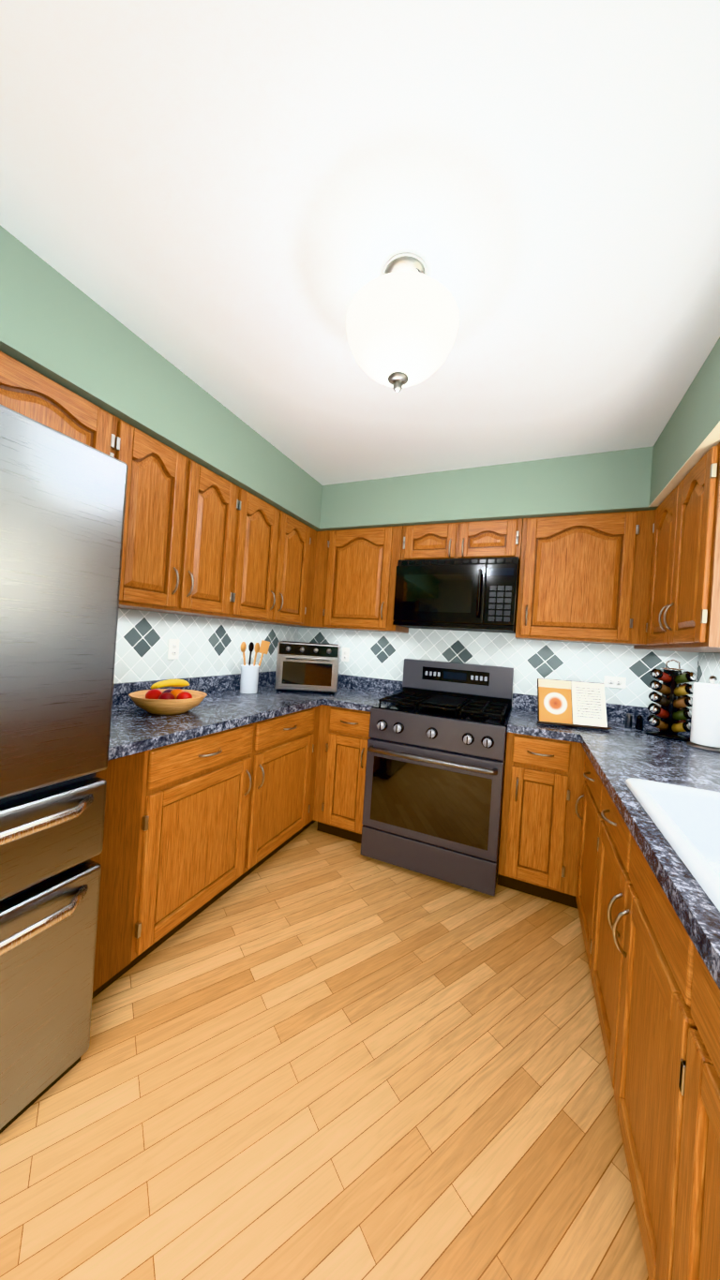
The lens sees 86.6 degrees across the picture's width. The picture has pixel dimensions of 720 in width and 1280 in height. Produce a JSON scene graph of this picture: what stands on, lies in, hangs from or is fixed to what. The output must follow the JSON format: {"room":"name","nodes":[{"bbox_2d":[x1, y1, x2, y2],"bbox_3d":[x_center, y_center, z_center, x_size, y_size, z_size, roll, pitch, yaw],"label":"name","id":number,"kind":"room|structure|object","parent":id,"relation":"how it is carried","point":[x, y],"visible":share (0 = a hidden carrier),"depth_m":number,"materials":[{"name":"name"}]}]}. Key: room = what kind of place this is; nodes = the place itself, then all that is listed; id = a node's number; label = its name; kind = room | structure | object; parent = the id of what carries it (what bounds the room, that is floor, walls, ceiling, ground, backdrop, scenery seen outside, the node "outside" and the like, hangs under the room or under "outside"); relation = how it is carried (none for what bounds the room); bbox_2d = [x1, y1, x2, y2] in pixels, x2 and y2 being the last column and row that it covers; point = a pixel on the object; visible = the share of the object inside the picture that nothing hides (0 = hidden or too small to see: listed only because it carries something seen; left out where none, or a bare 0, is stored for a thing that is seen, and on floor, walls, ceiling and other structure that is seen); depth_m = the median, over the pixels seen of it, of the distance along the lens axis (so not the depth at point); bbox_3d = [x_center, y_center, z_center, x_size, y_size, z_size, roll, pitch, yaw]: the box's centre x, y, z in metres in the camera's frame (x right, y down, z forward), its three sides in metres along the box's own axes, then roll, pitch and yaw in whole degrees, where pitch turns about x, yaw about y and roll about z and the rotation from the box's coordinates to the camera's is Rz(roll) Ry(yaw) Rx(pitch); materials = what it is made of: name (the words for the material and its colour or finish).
{"room":"kitchen","nodes":[
{"label":"kitchen","id":0,"kind":"room"},
{"bbox_2d":[0,225,322,683],"bbox_3d":[-1.341,0.000,1.192,0.465,2.443,4.744,4,0,24],"label":"wall","id":1,"kind":"structure","parent":0,"point":[58,327],"depth_m":1.47,"materials":[{"name":"green paint"}]},
{"bbox_2d":[0,350,123,460],"bbox_3d":[-1.194,-0.744,1.325,0.332,0.288,0.476,4,0,24],"label":"upper cabinet","id":2,"kind":"object","parent":1,"relation":"attached to","point":[23,390],"depth_m":1.29,"materials":[{"name":"brown wood"}]},
{"bbox_2d":[118,421,251,620],"bbox_3d":[-0.960,-0.507,1.889,0.332,0.728,0.758,4,0,24],"label":"upper cabinet","id":3,"kind":"object","parent":1,"relation":"attached to","point":[199,540],"depth_m":1.77,"materials":[{"name":"brown wood"}]},
{"bbox_2d":[113,608,298,683],"bbox_3d":[-0.959,0.044,2.379,0.001,0.368,2.062,4,0,24],"label":"tile backsplash","id":4,"kind":"structure","parent":1,"relation":"attached to","point":[208,647],"depth_m":2.25,"materials":[{"name":"white tile"}]},
{"bbox_2d":[167,639,179,659],"bbox_3d":[-1.052,0.052,2.159,0.008,0.114,0.070,4,0,24],"label":"electrical outlet","id":5,"kind":"object","parent":4,"relation":"attached to","point":[173,649],"visible":1,"depth_m":2.15,"materials":[{"name":"white plastic"}]},
{"bbox_2d":[239,493,314,627],"bbox_3d":[-0.700,-0.489,2.479,0.332,0.728,0.820,4,0,24],"label":"upper cabinet","id":6,"kind":"object","parent":1,"relation":"attached to","point":[279,547],"depth_m":2.47,"materials":[{"name":"brown wood"}]},
{"bbox_2d":[0,820,649,1279],"bbox_3d":[-0.293,1.319,0.690,2.943,0.050,4.744,4,0,24],"label":"floor","id":7,"kind":"structure","parent":0,"point":[311,1053],"depth_m":1.07,"materials":[{"name":"laminate"}]},
{"bbox_2d":[0,403,127,1133],"bbox_3d":[-1.212,0.336,0.852,0.753,1.790,0.905,4,0,24],"label":"fridge","id":8,"kind":"object","parent":7,"relation":"on","point":[62,507],"visible":1,"depth_m":0.99,"materials":[{"name":"grey metal"}]},
{"bbox_2d":[89,744,172,998],"bbox_3d":[-1.090,0.804,1.437,0.617,0.874,0.268,4,0,24],"label":"base cabinet","id":9,"kind":"object","parent":7,"relation":"on","point":[131,859],"depth_m":1.35,"materials":[{"name":"brown wood"}]},
{"bbox_2d":[161,705,318,943],"bbox_3d":[-0.829,0.822,2.030,0.617,0.874,1.163,4,0,24],"label":"base cabinet","id":10,"kind":"object","parent":7,"relation":"on","point":[195,826],"depth_m":1.79,"materials":[{"name":"brown wood"}]},
{"bbox_2d":[108,670,356,759],"bbox_3d":[-0.677,0.319,2.245,0.660,0.143,2.059,4,0,24],"label":"countertop","id":11,"kind":"structure","parent":10,"relation":"on","point":[133,729],"depth_m":1.86,"materials":[{"name":"stone"}]},
{"bbox_2d":[128,679,207,714],"bbox_3d":[-0.897,0.258,1.795,0.330,0.154,0.330,4,0,24],"label":"fruit bowl","id":12,"kind":"object","parent":11,"relation":"on","point":[155,700],"visible":1,"depth_m":1.73,"materials":[{"name":"brown wood"}]},
{"bbox_2d":[239,640,269,694],"bbox_3d":[-0.708,0.173,2.503,0.156,0.351,0.152,4,0,24],"label":"utensil crock","id":13,"kind":"object","parent":11,"relation":"on","point":[249,678],"visible":1,"depth_m":2.47,"materials":[{"name":"white ceramic"}]},
{"bbox_2d":[274,640,340,694],"bbox_3d":[-0.377,0.196,2.782,0.430,0.349,0.345,4,0,-6],"label":"toaster oven","id":14,"kind":"object","parent":11,"relation":"on","point":[307,666],"visible":1,"depth_m":2.65,"materials":[{"name":"silver metal"}]},
{"bbox_2d":[314,704,370,843],"bbox_3d":[0.003,0.878,2.716,0.392,0.874,0.617,4,0,24],"label":"base cabinet","id":15,"kind":"object","parent":7,"relation":"on","point":[343,736],"depth_m":2.44,"materials":[{"name":"brown wood"}]},
{"bbox_2d":[326,676,401,712],"bbox_3d":[0.057,0.369,2.684,0.331,0.143,0.661,4,0,24],"label":"countertop","id":16,"kind":"structure","parent":15,"relation":"on","point":[360,692],"depth_m":2.91,"materials":[{"name":"stone"}]},
{"bbox_2d":[360,658,513,896],"bbox_3d":[0.509,0.750,2.404,0.760,1.195,0.755,4,0,24],"label":"range","id":17,"kind":"object","parent":7,"relation":"on","point":[435,768],"visible":1,"depth_m":2.14,"materials":[{"name":"black metal"}]},
{"bbox_2d":[497,731,573,904],"bbox_3d":[1.020,0.945,2.266,0.300,0.874,0.617,4,0,24],"label":"base cabinet","id":18,"kind":"object","parent":7,"relation":"on","point":[535,826],"depth_m":1.99,"materials":[{"name":"brown wood"}]},
{"bbox_2d":[506,693,569,741],"bbox_3d":[1.051,0.434,2.244,0.313,0.143,0.661,4,0,24],"label":"countertop","id":19,"kind":"structure","parent":18,"relation":"on","point":[523,719],"depth_m":2.09,"materials":[{"name":"stone"}]},
{"bbox_2d":[536,678,611,729],"bbox_3d":[1.165,0.354,2.120,0.360,0.252,0.115,4,-16,9],"label":"cookbook","id":20,"kind":"object","parent":19,"relation":"on","point":[573,704],"visible":1,"depth_m":2.09,"materials":[{"name":"white paper"}]},
{"bbox_2d":[569,745,636,1001],"bbox_3d":[1.237,0.959,1.469,0.616,0.874,0.704,4,0,24],"label":"base cabinet","id":21,"kind":"object","parent":7,"relation":"on","point":[598,816],"depth_m":1.56,"materials":[{"name":"brown wood"}]},
{"bbox_2d":[595,835,719,1279],"bbox_3d":[0.920,1.024,0.764,0.616,0.700,0.839,4,0,24],"label":"base cabinet","id":22,"kind":"object","parent":7,"relation":"on","point":[658,1002],"depth_m":0.77,"materials":[{"name":"brown wood"}]},
{"bbox_2d":[700,1038,719,1279],"bbox_3d":[0.590,0.914,0.002,0.616,0.874,0.827,4,0,24],"label":"base cabinet","id":23,"kind":"object","parent":7,"relation":"on","point":[710,1271],"depth_m":0.55,"materials":[{"name":"brown wood"}]},
{"bbox_2d":[569,702,719,989],"bbox_3d":[0.857,0.420,0.592,0.667,0.143,3.841,4,0,24],"label":"countertop","id":24,"kind":"structure","parent":23,"relation":"on","point":[618,754],"depth_m":1.27,"materials":[{"name":"stone"}]},
{"bbox_2d":[624,713,642,729],"bbox_3d":[1.548,0.458,2.157,0.038,0.080,0.089,4,0,-37],"label":"shakers","id":25,"kind":"object","parent":24,"relation":"on","point":[628,722],"visible":1,"depth_m":2.16,"materials":[{"name":"black glass"}]},
{"bbox_2d":[645,659,696,741],"bbox_3d":[1.617,0.301,1.987,0.196,0.402,0.196,4,0,24],"label":"spice rack","id":26,"kind":"object","parent":24,"relation":"on","point":[673,712],"visible":0.96,"depth_m":1.96,"materials":[{"name":"black"}]},
{"bbox_2d":[624,777,719,911],"bbox_3d":[0.945,0.541,0.774,0.562,0.212,0.752,4,0,24],"label":"sink","id":27,"kind":"object","parent":24,"relation":"in","point":[685,820],"visible":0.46,"depth_m":1.10,"materials":[{"name":"white ceramic"}]},
{"bbox_2d":[685,675,719,752],"bbox_3d":[1.636,0.334,1.781,0.160,0.338,0.160,4,0,24],"label":"paper towel","id":28,"kind":"object","parent":24,"relation":"on","point":[705,728],"visible":1,"depth_m":1.75,"materials":[{"name":"white paper"}]},
{"bbox_2d":[0,0,719,485],"bbox_3d":[-0.128,-1.169,0.693,2.943,0.050,4.744,4,0,24],"label":"ceiling","id":29,"kind":"structure","parent":0,"point":[232,206],"depth_m":0.98,"materials":[{"name":"white paint"}]},
{"bbox_2d":[345,252,459,392],"bbox_3d":[0.127,-0.944,1.176,0.344,0.362,0.344,4,0,24],"label":"ceiling light","id":30,"kind":"object","parent":29,"relation":"attached to","point":[402,319],"visible":1,"depth_m":1.08,"materials":[{"name":"white glass"}]},
{"bbox_2d":[318,446,648,710],"bbox_3d":[0.650,0.134,2.649,1.980,2.443,0.465,4,0,24],"label":"wall","id":31,"kind":"structure","parent":0,"point":[614,481],"depth_m":2.34,"materials":[{"name":"green paint"}]},
{"bbox_2d":[311,526,408,633],"bbox_3d":[0.018,-0.441,2.905,0.677,0.728,0.332,4,0,24],"label":"upper cabinet","id":32,"kind":"object","parent":31,"relation":"attached to","point":[355,569],"depth_m":2.75,"materials":[{"name":"brown wood"}]},
{"bbox_2d":[393,521,468,561],"bbox_3d":[0.544,-0.647,2.662,0.447,0.248,0.364,4,0,24],"label":"upper cabinet","id":33,"kind":"object","parent":31,"relation":"attached to","point":[444,540],"depth_m":2.53,"materials":[{"name":"brown wood"}]},
{"bbox_2d":[392,556,520,633],"bbox_3d":[0.647,-0.293,2.559,0.752,0.440,0.447,4,0,24],"label":"microwave","id":34,"kind":"object","parent":33,"relation":"attached to","point":[475,594],"visible":1,"depth_m":2.39,"materials":[{"name":"black"}]},
{"bbox_2d":[468,518,520,558],"bbox_3d":[0.830,-0.628,2.536,0.447,0.248,0.364,4,0,24],"label":"upper cabinet","id":35,"kind":"object","parent":31,"relation":"attached to","point":[489,538],"depth_m":2.38,"materials":[{"name":"brown wood"}]},
{"bbox_2d":[297,626,699,710],"bbox_3d":[0.716,-0.039,2.766,2.743,0.939,0.001,4,0,24],"label":"tile backsplash","id":36,"kind":"structure","parent":31,"relation":"attached to","point":[382,655],"depth_m":2.61,"materials":[{"name":"white tile"}]},
{"bbox_2d":[341,647,349,661],"bbox_3d":[-0.119,0.120,3.124,0.070,0.114,0.008,4,0,24],"label":"electrical outlet","id":37,"kind":"object","parent":36,"relation":"attached to","point":[345,655],"visible":1,"depth_m":3.12,"materials":[{"name":"white plastic"}]},
{"bbox_2d":[603,675,625,688],"bbox_3d":[1.582,0.263,2.370,0.114,0.070,0.008,4,0,24],"label":"electrical outlet","id":38,"kind":"object","parent":36,"relation":"attached to","point":[617,682],"visible":0.94,"depth_m":2.37,"materials":[{"name":"white plastic"}]},
{"bbox_2d":[515,509,655,646],"bbox_3d":[1.318,-0.355,2.292,0.667,0.728,0.400,4,0,24],"label":"upper cabinet","id":39,"kind":"object","parent":31,"relation":"attached to","point":[584,578],"depth_m":2.17,"materials":[{"name":"brown wood"}]},
{"bbox_2d":[644,337,719,653],"bbox_3d":[0.921,0.150,0.191,0.465,2.443,4.744,4,0,24],"label":"wall","id":40,"kind":"structure","parent":0,"point":[692,428],"depth_m":1.57,"materials":[{"name":"green paint"}]},
{"bbox_2d":[640,442,719,652],"bbox_3d":[1.553,-0.330,1.639,0.332,0.748,0.717,4,0,24],"label":"upper cabinet","id":41,"kind":"object","parent":40,"relation":"attached to","point":[684,581],"depth_m":1.56,"materials":[{"name":"brown wood"}]},
{"bbox_2d":[696,653,719,684],"bbox_3d":[1.202,-0.180,0.459,0.001,1.098,3.844,4,0,24],"label":"tile backsplash","id":42,"kind":"structure","parent":40,"relation":"attached to","point":[707,665],"depth_m":2.08,"materials":[{"name":"white tile"}]}
]}

